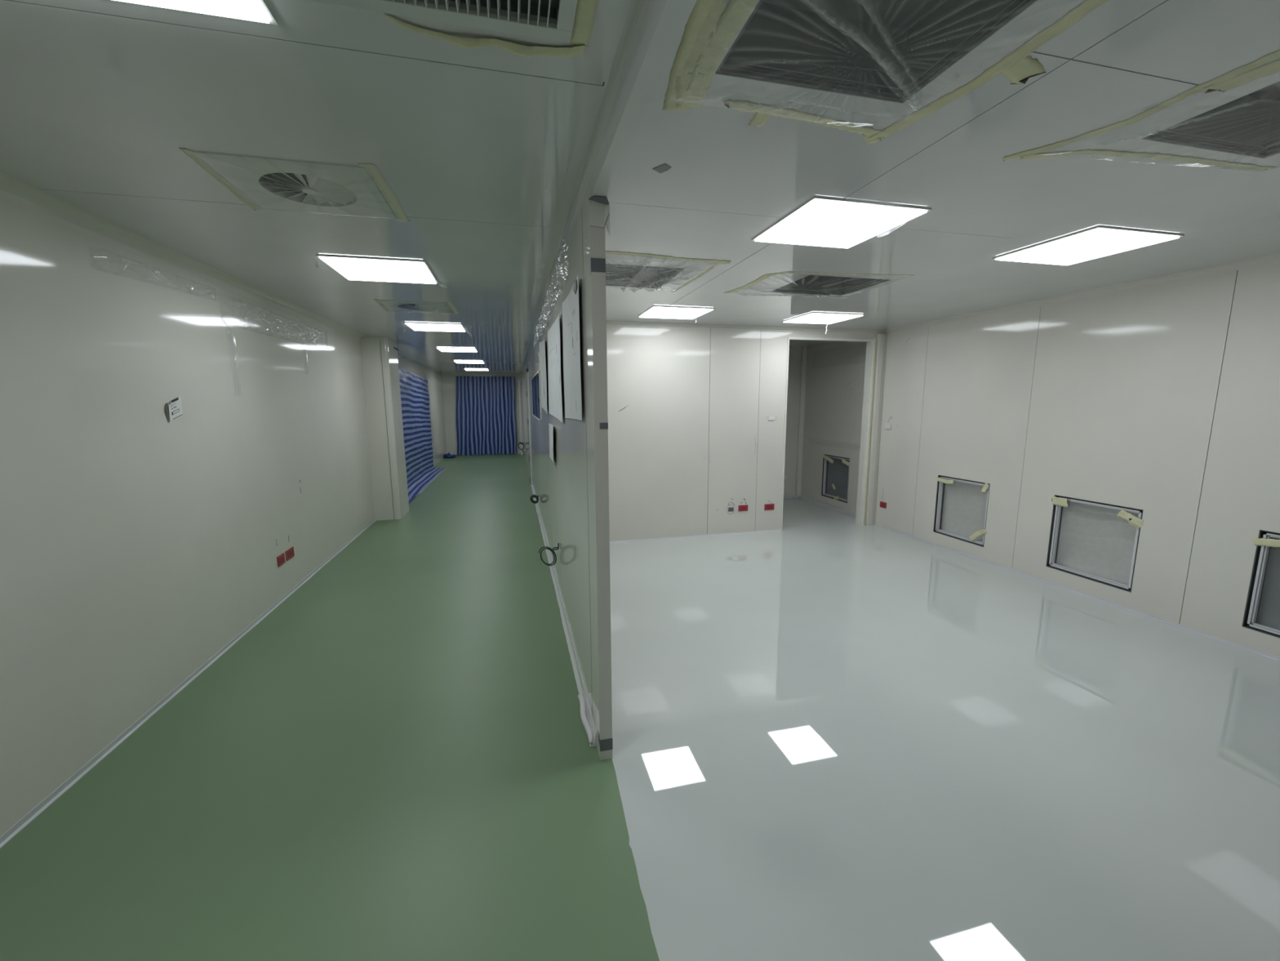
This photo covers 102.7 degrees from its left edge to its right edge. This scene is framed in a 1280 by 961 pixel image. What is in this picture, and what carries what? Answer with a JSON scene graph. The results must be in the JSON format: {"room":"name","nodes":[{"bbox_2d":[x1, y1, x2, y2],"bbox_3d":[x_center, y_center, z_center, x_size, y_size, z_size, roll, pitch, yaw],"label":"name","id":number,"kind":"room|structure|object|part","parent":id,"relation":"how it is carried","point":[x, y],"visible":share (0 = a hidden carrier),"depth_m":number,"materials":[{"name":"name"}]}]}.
{"room":"clean room","nodes":[
{"label":"clean room","id":0,"kind":"room"},
{"bbox_2d":[0,199,374,836],"bbox_3d":[-2.614,0.077,2.160,0.066,2.600,10.580,-2,9,-14],"label":"wall","id":1,"kind":"structure","parent":0,"point":[136,544],"depth_m":2.76,"materials":[{"name":"paint"}]},
{"bbox_2d":[166,395,182,422],"bbox_3d":[-2.836,-0.436,3.110,0.012,0.156,0.178,-3,9,-18],"label":"wall label","id":2,"kind":"object","parent":1,"relation":"attached to","point":[175,405],"visible":1,"depth_m":3.12,"materials":[{"name":"white paper"}]},
{"bbox_2d":[0,172,364,342],"bbox_3d":[-2.555,-1.173,1.983,0.075,0.075,10.580,-2,9,-14],"label":"cove","id":3,"kind":"object","parent":1,"relation":"attached to","point":[13,191],"visible":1,"depth_m":2.81,"materials":[{"name":"paint"}]},
{"bbox_2d":[0,518,376,848],"bbox_3d":[-2.572,1.343,2.364,0.015,0.035,10.580,-2,9,-14],"label":"baseboard","id":4,"kind":"structure","parent":1,"relation":"attached to","point":[33,813],"depth_m":2.70,"materials":[{"name":"silver metal"}]},
{"bbox_2d":[276,552,284,566],"bbox_3d":[-3.106,0.686,4.426,0.010,0.088,0.132,-2,9,-14],"label":"socket","id":5,"kind":"object","parent":1,"relation":"attached to","point":[281,558],"visible":1,"depth_m":4.42,"materials":[{"name":"red plastic"}]},
{"bbox_2d":[284,546,294,560],"bbox_3d":[-3.151,0.658,4.605,0.010,0.088,0.160,-2,9,-14],"label":"socket","id":6,"kind":"object","parent":1,"relation":"attached to","point":[290,553],"visible":1,"depth_m":4.59,"materials":[{"name":"red plastic"}]},
{"bbox_2d":[360,336,408,520],"bbox_3d":[-3.866,-0.750,7.563,0.548,2.600,0.646,-2,9,-14],"label":"wall pillar","id":7,"kind":"structure","parent":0,"point":[380,362],"depth_m":7.33,"materials":[{"name":"paint"}]},
{"bbox_2d":[397,355,446,466],"bbox_3d":[-5.221,-1.433,12.041,0.100,2.600,8.800,-2,9,-14],"label":"wall","id":8,"kind":"structure","parent":0,"point":[433,377],"depth_m":14.34,"materials":[{"name":"paint"}]},
{"bbox_2d":[398,366,446,502],"bbox_3d":[-4.629,-1.140,10.702,0.322,2.418,5.300,-2,9,-14],"label":"striped curtain","id":9,"kind":"object","parent":8,"relation":"hanging from","point":[421,472],"visible":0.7,"depth_m":11.07,"materials":[{"name":"blue fabric"}]},
{"bbox_2d":[441,376,524,455],"bbox_3d":[-5.104,-2.134,16.581,2.540,2.600,0.060,-2,9,-14],"label":"wall","id":10,"kind":"structure","parent":0,"point":[449,383],"depth_m":16.39,"materials":[{"name":"paint"}]},
{"bbox_2d":[441,373,521,376],"bbox_3d":[-5.051,-3.376,16.362,2.440,0.080,0.020,-2,9,-14],"label":"crown molding","id":11,"kind":"structure","parent":10,"relation":"attached to","point":[442,374],"depth_m":16.32,"materials":[{"name":"paint"}]},
{"bbox_2d":[521,0,697,759],"bbox_3d":[-1.424,-0.714,7.257,0.061,2.600,20.020,-2,9,-14],"label":"wall","id":12,"kind":"structure","parent":0,"point":[572,490],"depth_m":2.39,"materials":[{"name":"paint"}]},
{"bbox_2d":[517,378,522,454],"bbox_3d":[-3.802,-2.019,16.383,0.114,2.420,0.060,-2,9,-14],"label":"trim","id":13,"kind":"structure","parent":12,"relation":"attached to","point":[519,380],"depth_m":16.33,"materials":[{"name":"white metal"}]},
{"bbox_2d":[518,442,524,453],"bbox_3d":[-3.673,-1.014,15.833,0.195,0.340,0.114,-2,9,-14],"label":"cable coil","id":14,"kind":"object","parent":12,"relation":"attached to","point":[522,443],"visible":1,"depth_m":15.83,"materials":[{"name":"grey rubber"}]},
{"bbox_2d":[521,368,531,484],"bbox_3d":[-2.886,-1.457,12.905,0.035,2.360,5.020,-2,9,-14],"label":"door","id":15,"kind":"structure","parent":12,"relation":"in","point":[525,379],"depth_m":12.01,"materials":[{"name":"paint"}]},
{"bbox_2d":[530,494,538,503],"bbox_3d":[-1.550,0.272,7.521,0.129,0.128,0.138,-2,9,-14],"label":"cable coil","id":16,"kind":"object","parent":12,"relation":"attached to","point":[531,495],"visible":1,"depth_m":7.49,"materials":[{"name":"grey rubber"}]},
{"bbox_2d":[531,370,541,421],"bbox_3d":[-1.511,-1.205,7.384,0.008,0.612,2.410,-2,9,-14],"label":"window","id":17,"kind":"structure","parent":12,"relation":"in","point":[535,393],"depth_m":7.10,"materials":[{"name":"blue glass"}]},
{"bbox_2d":[537,351,540,372],"bbox_3d":[-1.183,-1.396,6.011,0.008,0.241,0.403,-2,9,-14],"label":"tape","id":18,"kind":"object","parent":12,"relation":"attached to","point":[539,352],"visible":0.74,"depth_m":6.02,"materials":[{"name":"beige plastic"}]},
{"bbox_2d":[538,340,547,414],"bbox_3d":[-1.000,-1.087,5.289,0.011,0.787,1.150,-2,9,-13],"label":"drawing sheet","id":19,"kind":"object","parent":12,"relation":"attached to","point":[542,344],"visible":1,"depth_m":5.33,"materials":[{"name":"white paper"}]},
{"bbox_2d":[538,542,559,565],"bbox_3d":[-0.780,0.634,4.374,0.163,0.259,0.251,-2,9,-14],"label":"cable coil","id":20,"kind":"object","parent":12,"relation":"hanging from","point":[544,547],"visible":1,"depth_m":4.44,"materials":[{"name":"grey rubber"}]},
{"bbox_2d":[533,233,568,346],"bbox_3d":[-0.813,-1.367,4.302,0.041,0.225,3.948,-2,9,-14],"label":"plastic film","id":21,"kind":"object","parent":12,"relation":"attached to","point":[563,240],"visible":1,"depth_m":3.30,"materials":[{"name":"clear plastic"}]},
{"bbox_2d":[548,422,553,462],"bbox_3d":[-0.762,-0.315,4.434,0.014,0.335,0.669,-2,9,-13],"label":"drawing sheet","id":22,"kind":"object","parent":12,"relation":"attached to","point":[550,426],"visible":1,"depth_m":4.58,"materials":[{"name":"white paper"}]},
{"bbox_2d":[547,313,562,422],"bbox_3d":[-0.673,-0.850,3.990,0.012,0.744,1.370,-2,9,-13],"label":"drawing sheet","id":23,"kind":"object","parent":12,"relation":"attached to","point":[555,404],"visible":1,"depth_m":3.91,"materials":[{"name":"white paper"}]},
{"bbox_2d":[530,483,596,746],"bbox_3d":[-1.232,0.679,6.518,0.033,0.070,8.300,-2,9,-14],"label":"baseboard","id":24,"kind":"structure","parent":12,"relation":"attached to","point":[580,686],"depth_m":3.64,"materials":[{"name":"white metal"}]},
{"bbox_2d":[562,275,582,420],"bbox_3d":[-0.379,-0.686,2.815,0.010,0.703,0.875,-2,9,-13],"label":"drawing sheet","id":25,"kind":"object","parent":12,"relation":"attached to","point":[571,311],"visible":1,"depth_m":2.79,"materials":[{"name":"white paper"}]},
{"bbox_2d":[573,279,576,293],"bbox_3d":[-0.317,-0.947,2.496,0.005,0.070,0.180,-2,9,-12],"label":"tape dab","id":26,"kind":"object","parent":25,"relation":"attached to","point":[575,284],"visible":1,"depth_m":2.49,"materials":[{"name":"grey"}]},
{"bbox_2d":[520,0,653,374],"bbox_3d":[-1.476,-1.980,7.050,0.035,0.035,20.020,-2,9,-14],"label":"cove","id":27,"kind":"object","parent":12,"relation":"attached to","point":[639,10],"visible":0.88,"depth_m":1.60,"materials":[{"name":"paint"}]},
{"bbox_2d":[589,257,605,275],"bbox_3d":[-0.177,-0.887,2.124,0.061,0.058,0.042,-2,9,-14],"label":"band","id":28,"kind":"object","parent":12,"relation":"attached to","point":[596,264],"visible":1,"depth_m":2.10,"materials":[{"name":"grey metal"}]},
{"bbox_2d":[588,195,610,235],"bbox_3d":[-0.161,-1.062,2.059,0.086,0.140,0.040,-2,9,-14],"label":"flap","id":29,"kind":"object","parent":12,"relation":"attached to","point":[599,206],"visible":1,"depth_m":2.07,"materials":[{"name":"grey"}]},
{"bbox_2d":[600,422,608,429],"bbox_3d":[-0.156,-0.236,2.208,0.037,0.027,0.001,-2,9,-14],"label":"band","id":30,"kind":"object","parent":12,"relation":"attached to","point":[602,425],"visible":1,"depth_m":2.21,"materials":[{"name":"grey"}]},
{"bbox_2d":[597,729,613,751],"bbox_3d":[-0.167,1.246,2.460,0.062,0.075,0.056,-2,9,-14],"label":"band","id":31,"kind":"object","parent":12,"relation":"attached to","point":[606,744],"visible":1,"depth_m":2.44,"materials":[{"name":"grey metal"}]},
{"bbox_2d":[0,453,1279,960],"bbox_3d":[-0.447,0.558,7.697,7.140,0.062,20.020,-2,9,-14],"label":"floor","id":32,"kind":"structure","parent":0,"point":[835,737],"depth_m":2.34,"materials":[{"name":"grey paint"}]},
{"bbox_2d":[444,452,457,457],"bbox_3d":[-5.875,-0.789,15.835,0.397,0.172,0.305,-2,9,-14],"label":"bundle","id":33,"kind":"object","parent":32,"relation":"on","point":[448,455],"visible":1,"depth_m":15.74,"materials":[{"name":"blue fabric"}]},
{"bbox_2d":[456,376,516,455],"bbox_3d":[-4.973,-2.073,16.498,1.892,2.520,0.070,-2,9,-14],"label":"striped curtain","id":34,"kind":"object","parent":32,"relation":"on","point":[486,420],"visible":1,"depth_m":16.49,"materials":[{"name":"blue fabric"}]},
{"bbox_2d":[577,693,593,743],"bbox_3d":[-0.293,1.270,2.737,0.047,0.039,0.423,-2,9,-14],"label":"bead","id":35,"kind":"object","parent":32,"relation":"on","point":[584,720],"visible":0.99,"depth_m":2.71,"materials":[{"name":"white plastic"}]},
{"bbox_2d":[0,0,1279,373],"bbox_3d":[-0.460,-2.060,7.293,7.140,0.040,20.020,-2,9,-14],"label":"ceiling","id":36,"kind":"structure","parent":0,"point":[482,151],"depth_m":1.93,"materials":[{"name":"paint"}]},
{"bbox_2d":[110,0,278,25],"bbox_3d":[-1.101,-1.037,0.855,0.630,0.014,0.630,-2,9,-14],"label":"recessed light","id":37,"kind":"object","parent":36,"relation":"in","point":[254,11],"visible":1,"depth_m":1.17,"materials":[{"name":"grey plastic"}]},
{"bbox_2d":[178,147,409,222],"bbox_3d":[-1.417,-1.294,2.189,0.698,0.117,0.667,-2,9,-14],"label":"ceiling vent","id":38,"kind":"object","parent":36,"relation":"in","point":[273,184],"visible":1,"depth_m":2.17,"materials":[{"name":"grey metal"}]},
{"bbox_3d":[-1.510,-1.250,2.143,0.155,0.025,0.055,-2,9,-14],"label":"blade","id":39,"kind":"part","parent":38,"relation":"part of","materials":[{"name":"grey metal"}]},
{"bbox_3d":[-1.491,-1.247,2.125,0.152,0.025,0.051,-9,12,-43],"label":"blade","id":40,"kind":"part","parent":38,"relation":"part of","materials":[{"name":"grey metal"}]},
{"bbox_3d":[-1.524,-1.258,2.198,0.155,0.025,0.055,-2,9,-14],"label":"blade","id":41,"kind":"part","parent":38,"relation":"part of","materials":[{"name":"grey metal"}]},
{"bbox_3d":[-1.462,-1.244,2.104,0.051,0.025,0.152,4,10,26],"label":"blade","id":42,"kind":"part","parent":38,"relation":"part of","materials":[{"name":"grey metal"}]},
{"bbox_3d":[-1.516,-1.262,2.223,0.152,0.025,0.051,2,9,16],"label":"blade","id":43,"kind":"part","parent":38,"relation":"part of","materials":[{"name":"grey metal"}]},
{"bbox_3d":[-1.429,-1.242,2.095,0.051,0.025,0.152,1,9,6],"label":"blade","id":44,"kind":"part","parent":38,"relation":"part of","materials":[{"name":"grey metal"}]},
{"bbox_3d":[-1.500,-1.267,2.254,0.152,0.025,0.051,6,11,36],"label":"blade","id":45,"kind":"part","parent":38,"relation":"part of","materials":[{"name":"grey metal"}]},
{"bbox_3d":[-1.393,-1.243,2.097,0.051,0.025,0.152,-2,9,-14],"label":"blade","id":46,"kind":"part","parent":38,"relation":"part of","materials":[{"name":"grey metal"}]},
{"bbox_3d":[-1.475,-1.271,2.279,0.051,0.025,0.152,-6,11,-33],"label":"blade","id":47,"kind":"part","parent":38,"relation":"part of","materials":[{"name":"grey metal"}]},
{"bbox_3d":[-1.361,-1.245,2.111,0.051,0.025,0.152,-6,11,-33],"label":"blade","id":48,"kind":"part","parent":38,"relation":"part of","materials":[{"name":"grey metal"}]},
{"bbox_3d":[-1.442,-1.273,2.293,0.051,0.025,0.152,-2,9,-14],"label":"blade","id":49,"kind":"part","parent":38,"relation":"part of","materials":[{"name":"grey metal"}]},
{"bbox_3d":[-1.335,-1.249,2.136,0.152,0.025,0.051,6,11,36],"label":"blade","id":50,"kind":"part","parent":38,"relation":"part of","materials":[{"name":"grey metal"}]},
{"bbox_3d":[-1.407,-1.274,2.295,0.051,0.025,0.152,1,9,6],"label":"blade","id":51,"kind":"part","parent":38,"relation":"part of","materials":[{"name":"grey metal"}]},
{"bbox_3d":[-1.320,-1.254,2.167,0.152,0.025,0.051,2,9,16],"label":"blade","id":52,"kind":"part","parent":38,"relation":"part of","materials":[{"name":"grey metal"}]},
{"bbox_3d":[-1.373,-1.272,2.286,0.051,0.025,0.152,4,10,26],"label":"blade","id":53,"kind":"part","parent":38,"relation":"part of","materials":[{"name":"grey metal"}]},
{"bbox_3d":[-1.312,-1.258,2.192,0.155,0.025,0.055,-2,9,-14],"label":"blade","id":54,"kind":"part","parent":38,"relation":"part of","materials":[{"name":"grey metal"}]},
{"bbox_3d":[-1.344,-1.269,2.265,0.152,0.025,0.051,-9,12,-43],"label":"blade","id":55,"kind":"part","parent":38,"relation":"part of","materials":[{"name":"grey metal"}]},
{"bbox_3d":[-1.325,-1.266,2.247,0.155,0.025,0.055,-2,9,-14],"label":"blade","id":56,"kind":"part","parent":38,"relation":"part of","materials":[{"name":"grey metal"}]},
{"bbox_2d":[315,254,438,284],"bbox_3d":[-1.775,-1.447,3.538,0.630,0.014,0.630,-2,9,-14],"label":"recessed light","id":57,"kind":"object","parent":36,"relation":"in","point":[359,268],"visible":1,"depth_m":3.46,"materials":[{"name":"grey plastic"}]},
{"bbox_2d":[373,299,458,314],"bbox_3d":[-2.126,-1.707,4.887,0.698,0.117,0.667,-2,9,-14],"label":"ceiling vent","id":58,"kind":"object","parent":36,"relation":"in","point":[393,305],"visible":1,"depth_m":4.87,"materials":[{"name":"grey metal"}]},
{"bbox_2d":[403,322,466,332],"bbox_3d":[-2.465,-1.855,6.204,0.630,0.014,0.630,-2,9,-14],"label":"recessed light","id":59,"kind":"object","parent":36,"relation":"in","point":[426,326],"visible":1,"depth_m":6.12,"materials":[{"name":"grey plastic"}]},
{"bbox_2d":[306,0,598,57],"bbox_3d":[-0.381,-1.073,0.974,0.651,0.061,0.668,-2,9,-14],"label":"ceiling vent","id":60,"kind":"object","parent":36,"relation":"in","point":[583,11],"visible":1,"depth_m":1.22,"materials":[{"name":"grey metal"}]},
{"bbox_3d":[-0.396,-1.054,0.934,0.602,0.012,0.593,-2,9,-14],"label":"frame","id":61,"kind":"part","parent":60,"relation":"part of","materials":[{"name":"grey metal"}]},
{"bbox_3d":[-0.395,-1.078,0.928,0.547,0.038,0.523,-2,9,-14],"label":"plate","id":62,"kind":"part","parent":60,"relation":"part of","materials":[{"name":"grey metal"}]},
{"bbox_2d":[435,346,477,352],"bbox_3d":[-3.160,-2.263,8.870,0.630,0.014,0.630,-2,9,-14],"label":"recessed light","id":63,"kind":"object","parent":36,"relation":"in","point":[442,349],"visible":1,"depth_m":8.77,"materials":[{"name":"grey plastic"}]},
{"bbox_2d":[453,360,484,363],"bbox_3d":[-3.857,-2.676,11.571,0.630,0.014,0.630,-2,9,-14],"label":"recessed light","id":64,"kind":"object","parent":36,"relation":"in","point":[456,362],"visible":1,"depth_m":11.45,"materials":[{"name":"grey plastic"}]},
{"bbox_2d":[464,368,488,370],"bbox_3d":[-4.566,-3.095,14.310,0.630,0.014,0.630,-2,9,-14],"label":"recessed light","id":65,"kind":"object","parent":36,"relation":"in","point":[464,369],"visible":0.99,"depth_m":14.14,"materials":[{"name":"grey plastic"}]},
{"bbox_2d":[605,263,682,288],"bbox_3d":[-0.060,-1.602,3.758,0.608,0.200,0.658,-2,9,-14],"label":"air vent","id":66,"kind":"object","parent":36,"relation":"attached to","point":[647,271],"visible":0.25,"depth_m":4.08,"materials":[{"name":"grey metal"}]},
{"bbox_2d":[653,163,671,173],"bbox_3d":[0.089,-1.227,2.013,0.069,0.001,0.053,8,12,42],"label":"tape patch","id":67,"kind":"object","parent":36,"relation":"attached to","point":[664,167],"visible":1,"depth_m":2.01,"materials":[{"name":"grey"}]},
{"bbox_2d":[605,250,730,292],"bbox_3d":[0.009,-1.458,3.687,1.019,0.056,1.063,-2,9,-14],"label":"plastic film","id":68,"kind":"object","parent":36,"relation":"attached to","point":[633,254],"visible":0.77,"depth_m":3.37,"materials":[{"name":"clear plastic"}]},
{"bbox_2d":[637,305,715,319],"bbox_3d":[0.358,-1.726,5.275,0.630,0.014,0.630,-2,9,-14],"label":"recessed light","id":69,"kind":"object","parent":36,"relation":"in","point":[655,312],"visible":1,"depth_m":5.19,"materials":[{"name":"white plastic"}]},
{"bbox_2d":[724,271,915,297],"bbox_3d":[1.369,-1.529,4.044,1.174,0.038,0.856,-2,9,-12],"label":"plastic film","id":70,"kind":"object","parent":36,"relation":"attached to","point":[762,277],"visible":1,"depth_m":3.75,"materials":[{"name":"clear plastic"}]},
{"bbox_2d":[782,311,865,324],"bbox_3d":[2.017,-1.796,5.676,0.630,0.014,0.630,-2,9,-14],"label":"recessed light","id":71,"kind":"object","parent":36,"relation":"in","point":[811,317],"visible":1,"depth_m":5.59,"materials":[{"name":"white plastic"}]},
{"bbox_2d":[770,275,888,295],"bbox_3d":[1.504,-1.662,4.095,0.708,0.200,0.628,-2,9,-14],"label":"air vent","id":72,"kind":"object","parent":36,"relation":"attached to","point":[810,282],"visible":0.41,"depth_m":4.40,"materials":[{"name":"grey metal"}]},
{"bbox_2d":[751,196,931,248],"bbox_3d":[1.015,-1.328,2.676,0.630,0.014,0.630,-2,9,-14],"label":"recessed light","id":73,"kind":"object","parent":36,"relation":"in","point":[820,221],"visible":1,"depth_m":2.60,"materials":[{"name":"grey plastic"}]},
{"bbox_2d":[878,221,906,236],"bbox_3d":[1.332,-1.328,2.708,0.026,0.025,0.223,-2,9,-14],"label":"scrap","id":74,"kind":"object","parent":73,"relation":"attached to","point":[888,232],"visible":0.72,"depth_m":2.75,"materials":[{"name":"plastic"}]},
{"bbox_2d":[843,199,897,207],"bbox_3d":[1.087,-1.280,2.367,0.340,0.014,0.002,-2,9,-14],"label":"scrap","id":75,"kind":"object","parent":36,"relation":"attached to","point":[882,204],"visible":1,"depth_m":2.37,"materials":[{"name":"plastic"}]},
{"bbox_2d":[715,0,1035,102],"bbox_3d":[0.585,-1.210,1.193,0.630,0.200,0.630,-2,9,-14],"label":"ceiling vent","id":76,"kind":"object","parent":36,"relation":"attached to","point":[910,37],"visible":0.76,"depth_m":1.48,"materials":[{"name":"grey metal"}]},
{"bbox_2d":[662,0,1108,144],"bbox_3d":[0.627,-1.109,1.306,1.064,0.025,0.946,-2,9,-14],"label":"tape","id":77,"kind":"object","parent":36,"relation":"attached to","point":[708,33],"visible":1,"depth_m":1.40,"materials":[{"name":"beige plastic"}]},
{"bbox_2d":[991,226,1184,265],"bbox_3d":[2.662,-1.400,3.087,0.630,0.014,0.630,-2,9,-14],"label":"recessed light","id":78,"kind":"object","parent":36,"relation":"in","point":[1098,242],"visible":1,"depth_m":3.01,"materials":[{"name":"white plastic"}]},
{"bbox_2d":[1002,49,1279,171],"bbox_3d":[2.050,-1.164,1.655,1.177,0.037,0.941,-2,9,-14],"label":"tape","id":79,"kind":"object","parent":36,"relation":"attached to","point":[1240,76],"visible":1,"depth_m":1.73,"materials":[{"name":"beige plastic"}]},
{"bbox_2d":[1144,81,1279,157],"bbox_3d":[2.150,-1.276,1.571,0.643,0.200,0.620,-2,9,-14],"label":"ceiling vent","id":80,"kind":"object","parent":36,"relation":"attached to","point":[1256,122],"visible":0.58,"depth_m":1.90,"materials":[{"name":"grey metal"}]},
{"bbox_2d":[606,324,885,541],"bbox_3d":[1.127,-0.596,6.410,4.480,2.600,0.064,-2,9,-14],"label":"wall","id":81,"kind":"structure","parent":0,"point":[692,439],"depth_m":6.27,"materials":[{"name":"paint"}]},
{"bbox_2d":[609,528,781,542],"bbox_3d":[0.419,0.714,6.396,2.990,0.022,0.016,-2,9,-14],"label":"baseboard","id":82,"kind":"structure","parent":81,"relation":"attached to","point":[774,530],"depth_m":6.46,"materials":[{"name":"white"}]},
{"bbox_2d":[728,506,733,511],"bbox_3d":[1.162,0.370,6.535,0.073,0.052,0.005,-2,9,-14],"label":"wall socket","id":83,"kind":"object","parent":81,"relation":"attached to","point":[731,508],"visible":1,"depth_m":6.53,"materials":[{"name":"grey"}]},
{"bbox_2d":[737,504,747,511],"bbox_3d":[1.326,0.355,6.571,0.130,0.077,0.010,-2,9,-14],"label":"socket","id":84,"kind":"object","parent":81,"relation":"attached to","point":[741,508],"visible":1,"depth_m":6.57,"materials":[{"name":"red plastic"}]},
{"bbox_2d":[606,320,884,333],"bbox_3d":[1.067,-1.855,6.163,4.350,0.035,0.020,-2,9,-14],"label":"crown molding","id":85,"kind":"structure","parent":81,"relation":"attached to","point":[615,322],"depth_m":6.19,"materials":[{"name":"paint"}]},
{"bbox_2d":[764,503,774,510],"bbox_3d":[1.685,0.346,6.660,0.137,0.080,0.010,-2,9,-14],"label":"socket","id":86,"kind":"object","parent":81,"relation":"attached to","point":[768,506],"visible":1,"depth_m":6.65,"materials":[{"name":"red plastic"}]},
{"bbox_2d":[768,416,773,420],"bbox_3d":[1.663,-0.788,6.481,0.080,0.048,0.010,-2,9,-14],"label":"switch plate","id":87,"kind":"object","parent":81,"relation":"attached to","point":[770,418],"visible":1,"depth_m":6.47,"materials":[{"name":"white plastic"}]},
{"bbox_2d":[780,337,789,530],"bbox_3d":[1.853,-0.565,6.595,0.018,2.475,0.072,-2,9,-14],"label":"doorway","id":88,"kind":"structure","parent":81,"relation":"in","point":[788,351],"depth_m":6.55,"materials":[{"name":"white metal"}]},
{"bbox_2d":[788,337,874,342],"bbox_3d":[2.443,-1.803,6.550,1.240,0.026,0.077,-2,9,-14],"label":"door frame","id":89,"kind":"structure","parent":81,"relation":"in","point":[789,338],"depth_m":6.51,"materials":[{"name":"white metal"}]},
{"bbox_2d":[855,337,876,524],"bbox_3d":[3.043,-0.628,6.886,0.072,2.500,0.109,-2,9,-14],"label":"doorway","id":90,"kind":"structure","parent":81,"relation":"in","point":[870,358],"depth_m":6.86,"materials":[{"name":"white metal"}]},
{"bbox_2d":[865,333,887,525],"bbox_3d":[3.165,-0.649,6.855,0.130,2.550,0.059,-2,9,-14],"label":"doorway","id":91,"kind":"structure","parent":81,"relation":"in","point":[881,338],"depth_m":6.83,"materials":[{"name":"paint"}]},
{"bbox_2d":[783,346,801,496],"bbox_3d":[1.421,-0.930,8.563,2.900,2.600,0.060,-2,9,-14],"label":"wall","id":92,"kind":"structure","parent":0,"point":[794,354],"depth_m":8.82,"materials":[{"name":"paint"}]},
{"bbox_2d":[783,495,799,497],"bbox_3d":[1.451,0.340,8.726,2.810,0.040,0.015,-2,9,-14],"label":"baseboard","id":93,"kind":"structure","parent":92,"relation":"attached to","point":[784,496],"depth_m":9.02,"materials":[{"name":"silver metal"}]},
{"bbox_2d":[795,346,807,495],"bbox_3d":[2.783,-0.999,8.838,0.080,2.560,0.050,-2,9,-14],"label":"trim","id":94,"kind":"structure","parent":92,"relation":"attached to","point":[804,348],"depth_m":8.81,"materials":[{"name":"white metal"}]},
{"bbox_2d":[800,341,866,513],"bbox_3d":[3.082,-0.840,7.930,0.064,2.600,2.102,-2,9,-14],"label":"wall","id":95,"kind":"structure","parent":0,"point":[835,372],"depth_m":8.01,"materials":[{"name":"paint"}]},
{"bbox_2d":[799,495,856,516],"bbox_3d":[3.055,0.429,8.118,0.013,0.035,1.980,-2,9,-14],"label":"baseboard","id":96,"kind":"structure","parent":95,"relation":"attached to","point":[800,496],"depth_m":8.20,"materials":[{"name":"silver metal"}]},
{"bbox_2d":[821,453,849,502],"bbox_3d":[3.134,-0.045,8.054,0.155,0.687,0.708,-2,9,-14],"label":"wall return","id":97,"kind":"object","parent":95,"relation":"attached to","point":[835,474],"visible":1,"depth_m":8.17,"materials":[{"name":"grey metal"}]},
{"bbox_2d":[874,262,1279,657],"bbox_3d":[4.275,-0.056,2.804,0.053,2.600,8.538,-2,9,-14],"label":"wall","id":98,"kind":"structure","parent":0,"point":[1162,401],"depth_m":4.16,"materials":[{"name":"paint"}]},
{"bbox_2d":[880,501,886,508],"bbox_3d":[3.267,0.327,6.871,0.010,0.077,0.115,-2,9,-14],"label":"socket","id":99,"kind":"object","parent":98,"relation":"attached to","point":[883,504],"visible":1,"depth_m":6.86,"materials":[{"name":"red plastic"}]},
{"bbox_2d":[884,422,891,429],"bbox_3d":[3.257,-0.714,6.704,0.022,0.078,0.095,-2,9,-14],"label":"switch box","id":100,"kind":"object","parent":98,"relation":"attached to","point":[888,425],"visible":1,"depth_m":6.69,"materials":[{"name":"white plastic"}]},
{"bbox_2d":[933,475,990,546],"bbox_3d":[3.633,0.315,5.708,0.155,0.687,0.718,-2,9,-14],"label":"wall return","id":101,"kind":"object","parent":98,"relation":"attached to","point":[961,504],"visible":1,"depth_m":5.79,"materials":[{"name":"grey metal"}]},
{"bbox_2d":[885,253,1279,333],"bbox_3d":[4.226,-1.311,2.580,0.050,0.050,8.500,-2,9,-14],"label":"cove","id":102,"kind":"object","parent":98,"relation":"attached to","point":[1275,258],"visible":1,"depth_m":4.13,"materials":[{"name":"paint"}]},
{"bbox_2d":[886,527,1279,661],"bbox_3d":[4.284,1.239,2.860,0.016,0.024,8.260,-2,9,-14],"label":"baseboard","id":103,"kind":"structure","parent":98,"relation":"attached to","point":[1185,628],"depth_m":4.21,"materials":[{"name":"silver metal"}]},
{"bbox_2d":[1045,494,1143,591],"bbox_3d":[3.954,0.514,4.427,0.155,0.680,0.725,-2,9,-14],"label":"wall return","id":104,"kind":"object","parent":98,"relation":"attached to","point":[1093,540],"visible":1,"depth_m":4.47,"materials":[{"name":"grey metal"}]},
{"bbox_2d":[1242,529,1279,637],"bbox_3d":[4.273,0.708,3.158,0.155,0.680,0.716,-2,9,-14],"label":"wall return","id":105,"kind":"object","parent":98,"relation":"attached to","point":[1262,611],"visible":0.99,"depth_m":3.43,"materials":[{"name":"grey metal"}]}
]}

